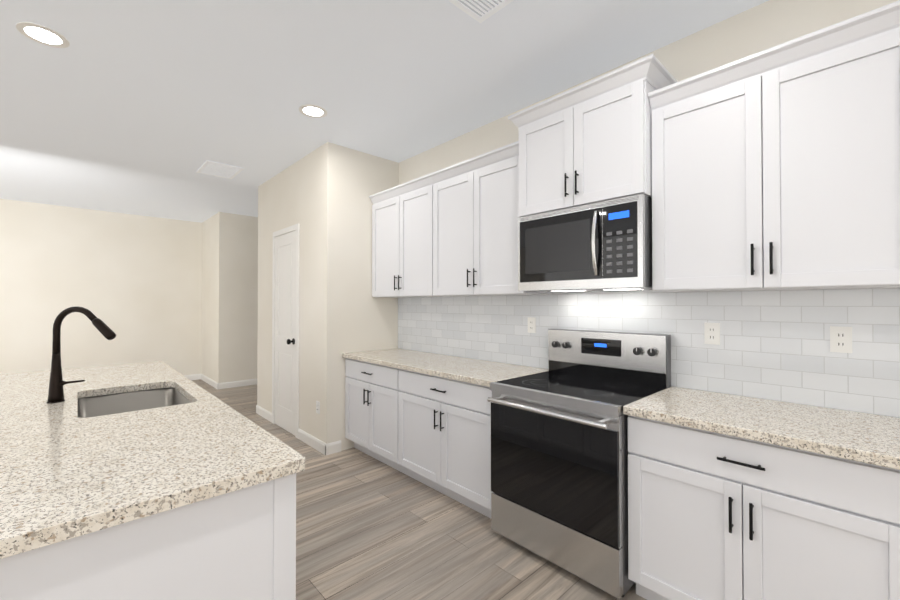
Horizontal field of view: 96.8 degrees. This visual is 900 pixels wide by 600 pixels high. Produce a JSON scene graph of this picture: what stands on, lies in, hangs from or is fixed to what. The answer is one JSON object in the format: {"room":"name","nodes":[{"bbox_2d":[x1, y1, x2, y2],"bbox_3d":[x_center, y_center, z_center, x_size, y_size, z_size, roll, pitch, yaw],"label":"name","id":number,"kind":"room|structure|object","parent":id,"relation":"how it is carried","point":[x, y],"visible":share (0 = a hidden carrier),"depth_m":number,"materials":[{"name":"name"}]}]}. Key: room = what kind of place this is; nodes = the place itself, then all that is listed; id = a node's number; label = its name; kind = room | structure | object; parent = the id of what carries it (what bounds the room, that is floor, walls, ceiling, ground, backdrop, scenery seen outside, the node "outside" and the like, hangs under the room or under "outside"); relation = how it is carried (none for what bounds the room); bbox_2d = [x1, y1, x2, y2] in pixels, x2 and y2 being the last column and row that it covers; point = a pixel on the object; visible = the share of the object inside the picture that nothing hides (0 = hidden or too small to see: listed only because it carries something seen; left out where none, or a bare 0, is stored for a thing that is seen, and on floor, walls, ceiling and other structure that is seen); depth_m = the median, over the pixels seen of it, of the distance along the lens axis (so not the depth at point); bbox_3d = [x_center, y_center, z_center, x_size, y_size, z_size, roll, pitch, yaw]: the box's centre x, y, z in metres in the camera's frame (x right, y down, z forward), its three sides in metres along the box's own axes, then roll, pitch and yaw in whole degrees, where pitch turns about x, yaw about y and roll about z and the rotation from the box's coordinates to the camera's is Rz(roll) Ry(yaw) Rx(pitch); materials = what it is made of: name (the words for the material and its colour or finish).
{"room":"kitchen","nodes":[
{"label":"kitchen","id":0,"kind":"room"},
{"bbox_2d":[0,199,201,374],"bbox_3d":[-6.893,-0.006,5.218,6.300,2.870,0.100,1,-1,-43],"label":"wall","id":1,"kind":"structure","parent":0,"point":[133,282],"depth_m":6.35,"materials":[{"name":"paint"}]},
{"bbox_2d":[184,374,199,379],"bbox_3d":[-6.817,1.379,5.197,6.200,0.100,0.014,1,-1,-43],"label":"baseboard","id":2,"kind":"structure","parent":1,"relation":"attached to","point":[195,376],"depth_m":7.23,"materials":[{"name":"white paint"}]},
{"bbox_2d":[201,212,257,382],"bbox_3d":[-3.131,0.019,7.842,2.780,2.870,1.200,1,-1,-43],"label":"wall","id":3,"kind":"structure","parent":0,"point":[229,294],"depth_m":6.68,"materials":[{"name":"paint"}]},
{"bbox_2d":[200,374,216,388],"bbox_3d":[-4.152,1.395,6.875,0.014,0.100,1.140,1,-1,-43],"label":"baseboard","id":4,"kind":"structure","parent":3,"relation":"attached to","point":[211,382],"depth_m":6.87,"materials":[{"name":"white paint"}]},
{"bbox_2d":[217,379,256,389],"bbox_3d":[-2.714,1.400,7.387,2.814,0.100,0.014,1,-1,-43],"label":"baseboard","id":5,"kind":"structure","parent":3,"relation":"attached to","point":[224,385],"depth_m":6.61,"materials":[{"name":"white paint"}]},
{"bbox_2d":[257,142,398,450],"bbox_3d":[-0.724,-0.004,5.353,2.900,2.870,1.924,1,-1,-43],"label":"wall","id":6,"kind":"structure","parent":0,"point":[320,195],"depth_m":3.90,"materials":[{"name":"paint"}]},
{"bbox_2d":[256,405,271,421],"bbox_3d":[-2.244,1.376,4.833,0.014,0.100,0.550,1,-1,-43],"label":"baseboard","id":7,"kind":"structure","parent":6,"relation":"attached to","point":[260,411],"depth_m":4.83,"materials":[{"name":"white paint"}]},
{"bbox_2d":[272,223,299,438],"bbox_3d":[-1.829,0.318,4.348,0.078,2.207,0.734,1,-1,-43],"label":"pantry door","id":8,"kind":"structure","parent":6,"relation":"in","point":[285,331],"depth_m":4.35,"materials":[{"name":"white paint"}]},
{"bbox_2d":[298,429,328,455],"bbox_3d":[-1.337,1.367,3.862,0.014,0.100,0.628,1,-1,-43],"label":"baseboard","id":9,"kind":"structure","parent":6,"relation":"attached to","point":[319,445],"depth_m":3.82,"materials":[{"name":"white paint"}]},
{"bbox_2d":[316,401,319,413],"bbox_3d":[-1.249,1.016,3.775,0.008,0.114,0.070,1,-1,-43],"label":"outlet","id":10,"kind":"object","parent":6,"relation":"attached to","point":[318,407],"visible":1,"depth_m":3.77,"materials":[{"name":"white plastic"}]},
{"bbox_2d":[0,0,768,222],"bbox_3d":[-1.703,-1.513,1.801,9.200,0.080,12.200,1,-1,-43],"label":"ceiling","id":11,"kind":"structure","parent":0,"point":[150,108],"depth_m":2.65,"materials":[{"name":"white paint"}]},
{"bbox_2d":[16,22,69,47],"bbox_3d":[-2.255,-1.467,2.215,0.210,0.004,0.210,1,-1,-43],"label":"recessed light","id":12,"kind":"object","parent":11,"relation":"in","point":[44,35],"visible":1,"depth_m":2.21,"materials":[{"name":"white paint"}]},
{"bbox_2d":[196,160,243,178],"bbox_3d":[-2.561,-1.444,4.447,0.360,0.008,0.500,1,-1,-43],"label":"ceiling vent","id":13,"kind":"object","parent":11,"relation":"in","point":[212,168],"visible":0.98,"depth_m":4.43,"materials":[{"name":"white metal"}]},
{"bbox_2d":[299,104,326,117],"bbox_3d":[-1.058,-1.459,3.087,0.210,0.004,0.210,1,-1,-43],"label":"recessed light","id":14,"kind":"object","parent":11,"relation":"in","point":[314,111],"visible":1,"depth_m":3.09,"materials":[{"name":"white paint"}]},
{"bbox_2d":[449,0,513,23],"bbox_3d":[0.183,-1.468,1.920,0.230,0.008,0.310,1,-1,-43],"label":"ceiling vent","id":15,"kind":"object","parent":11,"relation":"in","point":[480,11],"visible":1,"depth_m":2.00,"materials":[{"name":"white metal"}]},
{"bbox_2d":[191,379,646,599],"bbox_3d":[-1.703,1.427,1.773,9.200,0.060,12.200,1,-1,-43],"label":"floor","id":16,"kind":"structure","parent":0,"point":[368,527],"depth_m":2.30,"materials":[{"name":"brown wood"}]},
{"bbox_2d":[0,387,295,599],"bbox_3d":[-1.724,0.961,1.914,0.936,0.875,2.741,1,-1,-43],"label":"kitchen island","id":17,"kind":"object","parent":16,"relation":"on","point":[240,544],"visible":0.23,"depth_m":1.02,"materials":[{"name":"white paint"}]},
{"bbox_2d":[0,361,304,558],"bbox_3d":[-1.766,0.503,1.883,1.026,0.038,2.805,1,-1,-43],"label":"island countertop","id":18,"kind":"structure","parent":17,"relation":"on","point":[66,473],"depth_m":1.23,"materials":[{"name":"stone"}]},
{"bbox_2d":[46,306,115,402],"bbox_3d":[-1.749,0.257,1.897,0.241,0.453,0.237,1,-1,-43],"label":"faucet","id":19,"kind":"object","parent":18,"relation":"on","point":[57,383],"visible":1,"depth_m":1.89,"materials":[{"name":"black metal"}]},
{"bbox_2d":[78,388,191,417],"bbox_3d":[-1.591,0.632,2.015,0.441,0.215,0.726,1,-1,-43],"label":"sink basin","id":20,"kind":"object","parent":18,"relation":"in","point":[96,406],"visible":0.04,"depth_m":2.26,"materials":[{"name":"silver metal"}]},
{"bbox_2d":[345,358,407,474],"bbox_3d":[-0.493,0.977,3.655,0.644,0.875,0.852,1,-1,-43],"label":"base cabinet","id":21,"kind":"object","parent":16,"relation":"on","point":[371,409],"visible":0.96,"depth_m":3.42,"materials":[{"name":"white paint"}]},
{"bbox_2d":[398,369,491,517],"bbox_3d":[0.145,0.971,2.972,0.644,0.875,1.017,1,-1,-43],"label":"base cabinet","id":22,"kind":"object","parent":16,"relation":"on","point":[444,436],"visible":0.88,"depth_m":2.74,"materials":[{"name":"white paint"}]},
{"bbox_2d":[342,348,548,386],"bbox_3d":[-0.144,0.516,3.288,0.640,0.038,1.872,1,-1,-43],"label":"countertop","id":23,"kind":"structure","parent":22,"relation":"on","point":[476,371],"depth_m":3.01,"materials":[{"name":"stone"}]},
{"bbox_2d":[487,329,670,598],"bbox_3d":[0.723,0.799,2.286,0.734,1.205,0.764,1,-1,-43],"label":"range","id":24,"kind":"object","parent":16,"relation":"on","point":[559,463],"visible":0.96,"depth_m":2.09,"materials":[{"name":"silver metal"}]},
{"bbox_2d":[628,415,899,599],"bbox_3d":[1.321,0.959,1.713,0.644,0.875,0.877,1,-1,-43],"label":"base cabinet","id":25,"kind":"object","parent":16,"relation":"on","point":[714,516],"visible":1,"depth_m":1.49,"materials":[{"name":"white paint"}]},
{"bbox_3d":[1.931,0.952,1.060,0.644,0.875,0.910,1,-1,-43],"label":"base cabinet","id":26,"kind":"object","parent":16,"relation":"on","visible":0},
{"bbox_2d":[623,386,899,469],"bbox_3d":[1.636,0.498,1.383,0.640,0.038,1.799,1,-1,-43],"label":"countertop","id":27,"kind":"structure","parent":26,"relation":"on","point":[873,439],"depth_m":1.58,"materials":[{"name":"stone"}]},
{"bbox_2d":[398,0,899,417],"bbox_3d":[1.913,-0.040,1.659,0.129,2.870,7.076,1,-1,-43],"label":"wall","id":28,"kind":"structure","parent":0,"point":[774,345],"depth_m":2.08,"materials":[{"name":"tile"}]},
{"bbox_2d":[369,174,452,297],"bbox_3d":[-0.359,-0.532,3.739,0.354,1.005,0.932,1,-1,-43],"label":"upper cabinet","id":29,"kind":"object","parent":28,"relation":"attached to","point":[402,240],"visible":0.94,"depth_m":3.60,"materials":[{"name":"white paint"}]},
{"bbox_2d":[429,141,551,295],"bbox_3d":[0.276,-0.539,3.058,0.354,1.005,0.931,1,-1,-43],"label":"upper cabinet","id":30,"kind":"object","parent":28,"relation":"attached to","point":[475,221],"visible":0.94,"depth_m":2.92,"materials":[{"name":"white paint"}]},
{"bbox_2d":[528,317,535,332],"bbox_3d":[0.605,0.186,2.958,0.008,0.114,0.070,1,-1,-43],"label":"electrical outlet","id":31,"kind":"object","parent":28,"relation":"attached to","point":[531,324],"visible":1,"depth_m":2.95,"materials":[{"name":"white plastic"}]},
{"bbox_2d":[508,54,677,217],"bbox_3d":[0.836,-0.862,2.408,0.428,0.660,0.894,1,-1,-43],"label":"upper cabinet","id":32,"kind":"object","parent":28,"relation":"attached to","point":[589,142],"visible":0.92,"depth_m":2.21,"materials":[{"name":"white paint"}]},
{"bbox_2d":[518,194,651,291],"bbox_3d":[0.825,-0.293,2.392,0.455,0.469,0.772,1,-1,-43],"label":"microwave","id":33,"kind":"object","parent":32,"relation":"attached to","point":[603,246],"visible":1,"depth_m":2.20,"materials":[{"name":"silver metal"}]},
{"bbox_2d":[704,323,719,344],"bbox_3d":[1.390,0.178,2.117,0.008,0.114,0.070,1,-1,-43],"label":"electrical outlet","id":34,"kind":"object","parent":28,"relation":"attached to","point":[711,333],"visible":1,"depth_m":2.12,"materials":[{"name":"white plastic"}]},
{"bbox_2d":[648,0,899,291],"bbox_3d":[1.443,-0.551,1.809,0.354,1.005,0.911,1,-1,-43],"label":"upper cabinet","id":35,"kind":"object","parent":28,"relation":"attached to","point":[777,167],"visible":1,"depth_m":1.66,"materials":[{"name":"white paint"}]},
{"bbox_2d":[830,326,851,352],"bbox_3d":[1.723,0.174,1.760,0.008,0.114,0.070,1,-1,-43],"label":"electrical outlet","id":36,"kind":"object","parent":28,"relation":"attached to","point":[840,339],"visible":1,"depth_m":1.76,"materials":[{"name":"white plastic"}]}
]}

